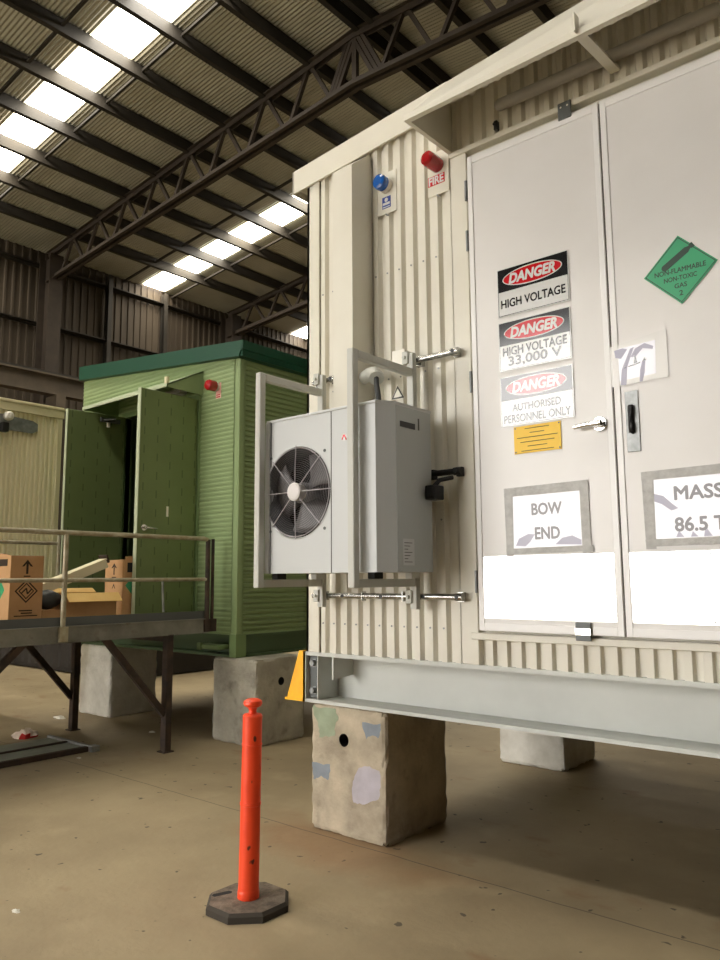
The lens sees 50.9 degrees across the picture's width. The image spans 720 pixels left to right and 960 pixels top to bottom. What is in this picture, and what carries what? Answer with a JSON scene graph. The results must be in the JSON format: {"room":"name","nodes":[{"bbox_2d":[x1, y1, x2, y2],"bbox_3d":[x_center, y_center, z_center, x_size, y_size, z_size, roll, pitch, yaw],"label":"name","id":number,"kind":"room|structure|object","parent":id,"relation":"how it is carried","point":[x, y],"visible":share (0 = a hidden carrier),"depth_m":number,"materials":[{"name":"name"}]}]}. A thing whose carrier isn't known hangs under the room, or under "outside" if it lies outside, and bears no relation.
{"room":"industrial warehouse","nodes":[
{"label":"industrial warehouse","id":0,"kind":"room"},
{"bbox_2d":[0,238,306,529],"bbox_3d":[-8.115,-0.990,20.140,0.540,10.625,42.000,-7,-10,40],"label":"wall","id":1,"kind":"structure","parent":0,"point":[135,323],"depth_m":20.96,"materials":[{"name":"brown metal"}]},
{"bbox_2d":[0,312,159,354],"bbox_3d":[-7.846,-3.966,20.282,0.180,0.080,41.600,-7,-10,40],"label":"beam","id":2,"kind":"structure","parent":1,"relation":"attached to","point":[2,315],"depth_m":20.63,"materials":[{"name":"metal"}]},
{"bbox_2d":[0,251,306,352],"bbox_3d":[-7.857,-5.533,20.487,0.180,0.080,41.600,-7,-10,40],"label":"beam","id":3,"kind":"structure","parent":1,"relation":"attached to","point":[9,256],"depth_m":22.28,"materials":[{"name":"metal"}]},
{"bbox_2d":[0,0,582,339],"bbox_3d":[0.629,-7.433,13.449,23.400,1.068,41.993,-7,-10,40],"label":"ceiling","id":4,"kind":"structure","parent":0,"point":[308,23],"depth_m":15.23,"materials":[{"name":"metal"}]},
{"bbox_2d":[0,0,193,171],"bbox_3d":[-5.960,-7.240,14.637,10.700,0.936,0.750,-7,-10,40],"label":"skylight","id":5,"kind":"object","parent":4,"relation":"in","point":[122,32],"depth_m":13.81,"materials":[{"name":"white plastic"}]},
{"bbox_2d":[144,196,306,290],"bbox_3d":[-2.067,-6.672,19.181,10.700,0.936,0.750,-7,-10,40],"label":"window","id":6,"kind":"structure","parent":4,"relation":"in","point":[282,214],"depth_m":20.43,"materials":[{"name":"white plastic"}]},
{"bbox_2d":[292,327,306,338],"bbox_3d":[1.864,-6.099,23.770,10.700,0.936,0.750,-7,-10,40],"label":"window","id":7,"kind":"structure","parent":4,"relation":"in","point":[302,333],"depth_m":26.88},
{"bbox_3d":[8.037,-5.748,21.777,21.911,1.862,0.230,-7,-10,40],"label":"roof truss","id":8,"kind":"object","parent":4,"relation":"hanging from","visible":0},
{"bbox_2d":[0,201,306,322],"bbox_3d":[-6.708,-6.124,19.577,0.100,0.240,41.800,-7,-10,40],"label":"purlin","id":9,"kind":"object","parent":8,"relation":"attached to","point":[5,208],"visible":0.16,"depth_m":20.48,"materials":[{"name":"metal"}]},
{"bbox_2d":[0,651,719,959],"bbox_3d":[0.707,3.347,12.040,23.200,0.200,42.000,-7,-10,40],"label":"floor","id":10,"kind":"structure","parent":0,"point":[118,851],"depth_m":4.58,"materials":[{"name":"concrete"}]},
{"bbox_2d":[12,909,19,912],"bbox_3d":[-1.744,2.182,3.835,0.038,0.010,0.060,4,-9,-31],"label":"paper scrap","id":11,"kind":"object","parent":10,"relation":"on","point":[13,910],"visible":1,"depth_m":3.83,"materials":[{"name":"beige paper"}]},
{"bbox_2d":[0,397,65,577],"bbox_3d":[-6.909,0.331,7.625,2.500,2.940,6.890,-7,-10,40],"label":"cabin","id":12,"kind":"object","parent":10,"relation":"on","point":[30,464],"visible":0.62,"depth_m":9.25,"materials":[{"name":"beige metal"}]},
{"bbox_2d":[0,411,37,433],"bbox_3d":[-4.164,-0.689,9.039,0.150,0.250,0.690,-7,-10,40],"label":"floodlight","id":13,"kind":"object","parent":12,"relation":"attached to","point":[8,422],"visible":1,"depth_m":9.12,"materials":[{"name":"beige plastic"}]},
{"bbox_2d":[33,252,63,404],"bbox_3d":[-7.981,-0.823,19.013,0.560,10.000,0.360,-7,-10,40],"label":"wall column","id":14,"kind":"structure","parent":10,"relation":"on","point":[47,345],"depth_m":19.37,"materials":[{"name":"brown metal"}]},
{"bbox_2d":[0,361,83,407],"bbox_3d":[-5.813,-1.938,20.932,0.600,0.880,32.000,-7,-10,40],"label":"beam","id":15,"kind":"structure","parent":14,"relation":"attached to","point":[60,387],"depth_m":18.45,"materials":[{"name":"metal"}]},
{"bbox_2d":[45,0,551,285],"bbox_3d":[0.265,-6.882,12.705,21.911,1.862,0.230,-7,-10,40],"label":"roof truss","id":16,"kind":"object","parent":14,"relation":"attached to","point":[351,44],"visible":0.96,"depth_m":13.89,"materials":[{"name":"brown metal"}]},
{"bbox_2d":[0,133,306,276],"bbox_3d":[-4.913,-6.540,18.090,0.100,0.240,41.800,-7,-10,40],"label":"purlin","id":17,"kind":"object","parent":16,"relation":"attached to","point":[10,144],"visible":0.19,"depth_m":17.63,"materials":[{"name":"metal"}]},
{"bbox_2d":[0,41,306,214],"bbox_3d":[-3.117,-6.955,16.604,0.100,0.240,41.800,-7,-10,40],"label":"purlin","id":18,"kind":"object","parent":16,"relation":"attached to","point":[8,54],"visible":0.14,"depth_m":14.87,"materials":[{"name":"metal"}]},
{"bbox_2d":[0,0,87,94],"bbox_3d":[-6.475,-7.229,13.854,11.023,1.004,0.080,-7,-10,40],"label":"purlin bridging","id":19,"kind":"object","parent":18,"relation":"attached to","point":[82,3],"visible":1,"depth_m":12.97,"materials":[{"name":"metal"}]},
{"bbox_2d":[0,2,219,199],"bbox_3d":[-5.478,-7.083,15.018,11.023,1.004,0.080,-7,-10,40],"label":"purlin bridging","id":20,"kind":"object","parent":18,"relation":"attached to","point":[216,5],"visible":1,"depth_m":14.15,"materials":[{"name":"metal"}]},
{"bbox_2d":[122,178,291,282],"bbox_3d":[-2.647,-6.670,18.322,11.023,1.004,0.080,-7,-10,40],"label":"purlin bridging","id":21,"kind":"object","parent":18,"relation":"attached to","point":[289,180],"visible":0.52,"depth_m":19.16,"materials":[{"name":"metal"}]},
{"bbox_2d":[170,223,306,298],"bbox_3d":[-1.565,-6.512,19.584,11.023,1.004,0.080,-7,-10,40],"label":"purlin bridging","id":22,"kind":"object","parent":18,"relation":"attached to","point":[304,225],"visible":0.44,"depth_m":21.01,"materials":[{"name":"metal"}]},
{"bbox_2d":[0,92,306,248],"bbox_3d":[-4.015,-6.747,17.347,0.100,0.240,41.800,-7,-10,40],"label":"purlin","id":23,"kind":"object","parent":16,"relation":"attached to","point":[8,102],"visible":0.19,"depth_m":16.17,"materials":[{"name":"metal"}]},
{"bbox_2d":[0,169,306,300],"bbox_3d":[-5.811,-6.332,18.834,0.100,0.240,41.800,-7,-10,40],"label":"purlin","id":24,"kind":"object","parent":16,"relation":"attached to","point":[6,178],"visible":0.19,"depth_m":19.24,"materials":[{"name":"metal"}]},
{"bbox_2d":[0,0,307,169],"bbox_3d":[-2.220,-7.162,15.861,0.100,0.240,41.800,-7,-10,40],"label":"purlin","id":25,"kind":"object","parent":16,"relation":"attached to","point":[29,8],"visible":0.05,"depth_m":13.65,"materials":[{"name":"metal"}]},
{"bbox_2d":[108,0,347,145],"bbox_3d":[-1.322,-7.370,15.117,0.100,0.240,41.800,-7,-10,40],"label":"purlin","id":26,"kind":"object","parent":16,"relation":"attached to","point":[135,8],"visible":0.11,"depth_m":13.54,"materials":[{"name":"metal"}]},
{"bbox_2d":[214,0,391,120],"bbox_3d":[-0.424,-7.578,14.374,0.100,0.240,41.800,-7,-10,40],"label":"purlin","id":27,"kind":"object","parent":16,"relation":"attached to","point":[238,8],"visible":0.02,"depth_m":13.32,"materials":[{"name":"metal"}]},
{"bbox_2d":[317,0,438,91],"bbox_3d":[0.474,-7.769,13.629,0.100,0.240,41.800,-7,-10,40],"label":"purlin","id":28,"kind":"object","parent":16,"relation":"attached to","point":[338,8],"visible":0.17,"depth_m":13.35,"materials":[{"name":"metal"}]},
{"bbox_2d":[341,0,451,84],"bbox_3d":[0.721,-7.770,13.417,0.100,0.240,41.800,-7,-10,40],"label":"purlin","id":29,"kind":"object","parent":16,"relation":"attached to","point":[362,8],"visible":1,"depth_m":13.33,"materials":[{"name":"metal"}]},
{"bbox_2d":[434,0,499,56],"bbox_3d":[1.620,-7.773,12.647,0.100,0.240,41.800,-7,-10,40],"label":"purlin","id":30,"kind":"object","parent":16,"relation":"attached to","point":[460,18],"visible":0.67,"depth_m":12.81,"materials":[{"name":"metal"}]},
{"bbox_2d":[532,4,555,23],"bbox_3d":[2.520,-7.776,11.876,0.100,0.240,41.800,-7,-10,40],"label":"purlin","id":31,"kind":"object","parent":16,"relation":"attached to","point":[542,12],"visible":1,"depth_m":12.41,"materials":[{"name":"metal"}]},
{"bbox_2d":[0,735,99,768],"bbox_3d":[-3.632,2.574,6.886,0.920,0.055,2.240,-7,-10,40],"label":"steel frame","id":32,"kind":"object","parent":10,"relation":"on","point":[51,747],"visible":1,"depth_m":7.36,"materials":[{"name":"grey metal"}]},
{"bbox_2d":[11,728,37,739],"bbox_3d":[-3.609,2.715,8.146,0.292,0.098,0.244,-7,-10,40],"label":"rag","id":33,"kind":"object","parent":32,"relation":"on","point":[27,733],"visible":1,"depth_m":8.07,"materials":[{"name":"beige fabric"}]},
{"bbox_2d":[53,715,65,718],"bbox_3d":[-3.674,2.892,9.240,0.228,0.033,0.117,-7,-10,40],"label":"paper scrap","id":34,"kind":"object","parent":10,"relation":"on","point":[59,716],"visible":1,"depth_m":9.20,"materials":[{"name":"beige paper"}]},
{"bbox_2d":[102,274,112,362],"bbox_3d":[-7.041,-0.709,20.706,0.200,10.200,0.120,-7,-10,40],"label":"wall post","id":35,"kind":"object","parent":10,"relation":"on","point":[109,280],"visible":0.36,"depth_m":21.18,"materials":[{"name":"metal"}]},
{"bbox_2d":[0,643,215,675],"bbox_3d":[-5.397,2.433,15.518,5.920,2.600,2.500,-7,-10,40],"label":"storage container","id":36,"kind":"object","parent":10,"relation":"on","point":[58,656],"visible":0.12,"depth_m":13.88,"materials":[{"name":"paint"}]},
{"bbox_2d":[0,527,216,753],"bbox_3d":[-3.615,1.503,6.896,1.915,2.180,4.275,-7,-10,40],"label":"walkway","id":37,"kind":"object","parent":10,"relation":"on","point":[19,634],"visible":0.99,"depth_m":7.26,"materials":[{"name":"grey metal"}]},
{"bbox_2d":[0,553,43,619],"bbox_3d":[-3.068,0.985,6.771,0.332,0.663,0.303,-7,-10,40],"label":"carton","id":38,"kind":"object","parent":37,"relation":"on","point":[17,600],"visible":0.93,"depth_m":6.65,"materials":[{"name":"brown cardboard"}]},
{"bbox_2d":[14,610,36,616],"bbox_3d":[-2.937,1.170,6.644,0.001,0.055,0.210,-7,-10,40],"label":"print","id":39,"kind":"object","parent":38,"relation":"attached to","point":[17,613],"depth_m":6.64,"materials":[{"name":"black"}]},
{"bbox_2d":[41,609,60,617],"bbox_3d":[-2.909,1.266,6.952,0.290,0.150,0.194,-7,-10,40],"label":"carton","id":40,"kind":"object","parent":37,"relation":"on","point":[49,613],"visible":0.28,"depth_m":6.86,"materials":[{"name":"brown cardboard"}]},
{"bbox_2d":[42,590,60,609],"bbox_3d":[-2.871,1.100,6.954,0.178,0.180,0.275,-7,-10,40],"label":"plastic bag","id":41,"kind":"object","parent":40,"relation":"on","point":[51,599],"visible":0.83,"depth_m":6.91,"materials":[{"name":"grey plastic"}]},
{"bbox_2d":[52,588,122,616],"bbox_3d":[-2.675,1.212,7.274,0.525,0.339,0.550,-7,-10,40],"label":"carton","id":42,"kind":"object","parent":37,"relation":"on","point":[80,601],"visible":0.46,"depth_m":7.16,"materials":[{"name":"brown cardboard"}]},
{"bbox_2d":[43,555,109,590],"bbox_3d":[-2.799,0.914,7.342,0.151,0.386,0.729,-7,-10,40],"label":"board","id":43,"kind":"object","parent":42,"relation":"on","point":[100,564],"visible":0.71,"depth_m":7.38,"materials":[{"name":"beige wood"}]},
{"bbox_2d":[105,556,132,614],"bbox_3d":[-2.466,1.130,7.945,0.336,0.673,0.281,-7,-10,40],"label":"carton","id":44,"kind":"object","parent":37,"relation":"on","point":[116,568],"visible":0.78,"depth_m":7.79,"materials":[{"name":"brown cardboard"}]},
{"bbox_2d":[79,644,156,717],"bbox_3d":[-3.115,2.539,9.741,0.710,0.858,0.680,-7,-10,40],"label":"concrete block","id":45,"kind":"object","parent":10,"relation":"on","point":[106,689],"visible":0.7,"depth_m":9.48,"materials":[{"name":"grey concrete"}]},
{"bbox_2d":[159,293,167,353],"bbox_3d":[-5.842,-0.534,22.105,0.200,10.200,0.120,-7,-10,40],"label":"wall post","id":46,"kind":"object","parent":10,"relation":"on","point":[164,298],"visible":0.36,"depth_m":22.62,"materials":[{"name":"metal"}]},
{"bbox_2d":[220,314,240,342],"bbox_3d":[-4.095,-0.256,23.549,0.560,10.000,0.360,-7,-10,40],"label":"wall column","id":47,"kind":"structure","parent":10,"relation":"on","point":[236,320],"depth_m":24.10,"materials":[{"name":"brown metal"}]},
{"bbox_2d":[227,276,306,341],"bbox_3d":[4.151,-6.315,17.241,21.911,1.862,0.230,-7,-10,40],"label":"roof truss","id":48,"kind":"object","parent":47,"relation":"attached to","point":[275,293],"visible":0.18,"depth_m":22.96,"materials":[{"name":"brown metal"}]},
{"bbox_2d":[206,698,288,924],"bbox_3d":[-0.577,1.671,3.945,0.410,1.038,0.410,-7,-10,40],"label":"bollard","id":49,"kind":"object","parent":10,"relation":"on","point":[249,900],"visible":1,"depth_m":3.88,"materials":[{"name":"plastic"}]},
{"bbox_2d":[212,653,303,745],"bbox_3d":[-1.075,2.301,8.036,0.680,0.858,0.700,-7,-10,40],"label":"concrete block","id":50,"kind":"object","parent":10,"relation":"on","point":[267,678],"visible":0.77,"depth_m":7.79,"materials":[{"name":"grey concrete"}]},
{"bbox_2d":[60,340,306,657],"bbox_3d":[-1.755,0.253,9.906,3.380,3.695,3.799,-7,-10,40],"label":"cabin","id":51,"kind":"object","parent":50,"relation":"on","point":[150,449],"visible":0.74,"depth_m":8.36,"materials":[{"name":"green metal"}]},
{"bbox_2d":[82,371,202,415],"bbox_3d":[-2.611,-1.051,8.993,1.740,0.285,0.496,-7,-10,40],"label":"hood","id":52,"kind":"object","parent":51,"relation":"attached to","point":[189,384],"depth_m":8.96,"materials":[{"name":"green paint"}]},
{"bbox_2d":[204,379,219,391],"bbox_3d":[-1.645,-1.048,8.394,0.124,0.124,0.150,-7,-10,40],"label":"beacon","id":53,"kind":"object","parent":51,"relation":"attached to","point":[210,385],"visible":1,"depth_m":8.35,"materials":[{"name":"red plastic"}]},
{"bbox_2d":[216,382,220,398],"bbox_3d":[-1.577,-0.996,8.425,0.085,0.175,0.005,-7,-10,40],"label":"label","id":54,"kind":"object","parent":51,"relation":"attached to","point":[218,393],"visible":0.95,"depth_m":8.41,"materials":[{"name":"pink"}]},
{"bbox_2d":[312,703,446,845],"bbox_3d":[0.135,1.943,5.208,0.655,0.818,0.691,-7,-10,40],"label":"concrete block","id":55,"kind":"object","parent":10,"relation":"on","point":[379,778],"visible":0.88,"depth_m":4.94,"materials":[{"name":"beige concrete"}]},
{"bbox_2d":[285,0,719,758],"bbox_3d":[2.532,-0.746,4.794,5.790,4.369,3.704,-7,-10,40],"label":"cabin","id":56,"kind":"object","parent":55,"relation":"on","point":[618,643],"visible":0.91,"depth_m":4.28,"materials":[{"name":"white metal"}]},
{"bbox_2d":[253,347,465,608],"bbox_3d":[-0.046,-0.011,4.705,1.225,1.615,0.700,-7,-10,40],"label":"frame","id":57,"kind":"object","parent":56,"relation":"attached to","point":[412,596],"visible":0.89,"depth_m":4.69,"materials":[{"name":"grey paint"}]},
{"bbox_2d":[264,400,432,579],"bbox_3d":[-0.098,0.102,4.656,0.980,1.008,0.491,-7,-10,40],"label":"outdoor unit","id":58,"kind":"object","parent":57,"relation":"on","point":[306,495],"visible":0.99,"depth_m":4.43,"materials":[{"name":"grey metal"}]},
{"bbox_2d":[425,475,453,500],"bbox_3d":[0.466,0.045,4.498,0.186,0.153,0.090,5,-9,-37],"label":"box","id":59,"kind":"object","parent":58,"relation":"attached to","point":[435,492],"visible":1,"depth_m":4.45,"materials":[{"name":"black plastic"}]},
{"bbox_2d":[359,367,383,399],"bbox_3d":[0.089,-0.577,4.934,0.109,0.359,0.300,3,-8,-24],"label":"pipe","id":60,"kind":"object","parent":56,"relation":"attached to","point":[373,375],"visible":0.93,"depth_m":4.88,"materials":[{"name":"grey paint"}]},
{"bbox_2d":[373,169,396,216],"bbox_3d":[0.155,-1.971,5.170,0.165,0.321,0.107,-7,-10,40],"label":"beacon","id":61,"kind":"object","parent":56,"relation":"attached to","point":[386,184],"visible":1,"depth_m":5.17,"materials":[{"name":"beige paint"}]},
{"bbox_2d":[382,195,390,209],"bbox_3d":[0.181,-1.909,5.199,0.073,0.083,0.003,-7,-10,40],"label":"label","id":62,"kind":"object","parent":56,"relation":"attached to","point":[386,201],"visible":1,"depth_m":5.20,"materials":[{"name":"blue"}]},
{"bbox_2d":[383,198,389,207],"bbox_3d":[0.181,-1.907,5.197,0.061,0.070,0.001,-7,-10,40],"label":"print","id":63,"kind":"object","parent":62,"relation":"attached to","point":[386,201],"depth_m":5.20,"materials":[{"name":"white"}]},
{"bbox_2d":[391,385,404,400],"bbox_3d":[0.249,-0.580,4.983,0.120,0.100,0.004,-7,-10,40],"label":"sign","id":64,"kind":"object","parent":56,"relation":"attached to","point":[398,394],"visible":1,"depth_m":4.98,"materials":[{"name":"beige plastic"}]},
{"bbox_2d":[421,150,449,197],"bbox_3d":[0.466,-2.001,4.880,0.165,0.321,0.148,-7,-10,40],"label":"beacon","id":65,"kind":"object","parent":56,"relation":"attached to","point":[437,162],"visible":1,"depth_m":4.89,"materials":[{"name":"beige paint"}]},
{"bbox_2d":[428,172,444,187],"bbox_3d":[0.497,-1.958,4.934,0.130,0.066,0.003,-7,-10,40],"label":"fire sign","id":66,"kind":"object","parent":56,"relation":"attached to","point":[432,181],"visible":1,"depth_m":4.93,"materials":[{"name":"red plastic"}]},
{"bbox_2d":[492,120,498,131],"bbox_3d":[0.836,-2.180,4.651,0.025,0.060,0.050,-7,-10,40],"label":"switch","id":67,"kind":"object","parent":56,"relation":"attached to","point":[495,124],"visible":1,"depth_m":4.64,"materials":[{"name":"black plastic"}]},
{"bbox_2d":[497,249,569,318],"bbox_3d":[0.994,-1.127,4.369,0.455,0.298,0.004,-7,-10,40],"label":"sign","id":68,"kind":"object","parent":56,"relation":"attached to","point":[541,282],"visible":1,"depth_m":4.36,"materials":[{"name":"white plastic"}]},
{"bbox_2d":[498,306,571,371],"bbox_3d":[0.995,-0.801,4.328,0.455,0.298,0.004,-7,-10,40],"label":"sign","id":69,"kind":"object","parent":56,"relation":"attached to","point":[545,337],"visible":1,"depth_m":4.32,"materials":[{"name":"white plastic"}]},
{"bbox_2d":[500,364,574,427],"bbox_3d":[0.997,-0.473,4.285,0.455,0.298,0.004,-7,-10,40],"label":"sign","id":70,"kind":"object","parent":56,"relation":"attached to","point":[545,394],"visible":1,"depth_m":4.28,"materials":[{"name":"white plastic"}]},
{"bbox_2d":[514,421,561,453],"bbox_3d":[0.997,-0.237,4.256,0.290,0.158,0.003,-7,-10,40],"label":"plate","id":71,"kind":"object","parent":56,"relation":"attached to","point":[542,436],"visible":1,"depth_m":4.25,"materials":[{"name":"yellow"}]},
{"bbox_2d":[517,425,556,451],"bbox_3d":[0.997,-0.236,4.255,0.250,0.132,0.001,-7,-10,40],"label":"print","id":72,"kind":"object","parent":71,"relation":"attached to","point":[530,438],"depth_m":4.26,"materials":[{"name":"brown"}]},
{"bbox_2d":[494,57,602,110],"bbox_3d":[1.103,-2.277,4.401,0.673,0.100,0.096,-7,-10,40],"label":"light","id":73,"kind":"object","parent":56,"relation":"attached to","point":[589,65],"depth_m":4.37,"materials":[{"name":"grey plastic"}]},
{"bbox_2d":[504,480,593,556],"bbox_3d":[1.030,0.217,4.170,0.523,0.397,0.004,-7,-10,40],"label":"paper notice","id":74,"kind":"object","parent":56,"relation":"attached to","point":[554,517],"visible":1,"depth_m":4.16,"materials":[{"name":"white paper"}]},
{"bbox_2d":[610,329,668,386],"bbox_3d":[1.436,-0.629,3.929,0.314,0.257,0.003,-7,-10,40],"label":"paper notice","id":75,"kind":"object","parent":56,"relation":"attached to","point":[644,358],"visible":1,"depth_m":3.91,"materials":[{"name":"white paper"}]},
{"bbox_2d":[605,2,719,61],"bbox_3d":[1.598,-2.322,3.982,0.584,0.099,0.096,-7,-10,40],"label":"light","id":76,"kind":"object","parent":56,"relation":"attached to","point":[679,25],"depth_m":3.94,"materials":[{"name":"grey plastic"}]},
{"bbox_2d":[641,463,719,548],"bbox_3d":[1.639,0.127,3.659,0.538,0.400,0.004,-7,-10,40],"label":"paper notice","id":77,"kind":"object","parent":56,"relation":"attached to","point":[681,506],"visible":1,"depth_m":3.71,"materials":[{"name":"white paper"}]},
{"bbox_2d":[644,236,717,303],"bbox_3d":[1.619,-1.065,3.827,0.362,0.362,0.003,-7,-10,40],"label":"sign","id":78,"kind":"object","parent":56,"relation":"attached to","point":[683,265],"visible":1,"depth_m":3.82,"materials":[{"name":"green"}]},
{"bbox_2d":[500,728,594,771],"bbox_3d":[1.721,2.165,6.987,0.640,0.818,0.650,-7,-10,40],"label":"concrete block","id":79,"kind":"object","parent":10,"relation":"on","point":[556,753],"visible":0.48,"depth_m":6.69,"materials":[{"name":"grey concrete"}]},
{"bbox_2d":[392,348,411,365],"bbox_3d":[0.281,-0.781,4.912,0.103,0.108,0.108,-7,-10,40],"label":"junction box","id":80,"kind":"object","parent":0,"point":[396,355],"visible":0.52,"depth_m":4.87,"materials":[{"name":"beige paint"}]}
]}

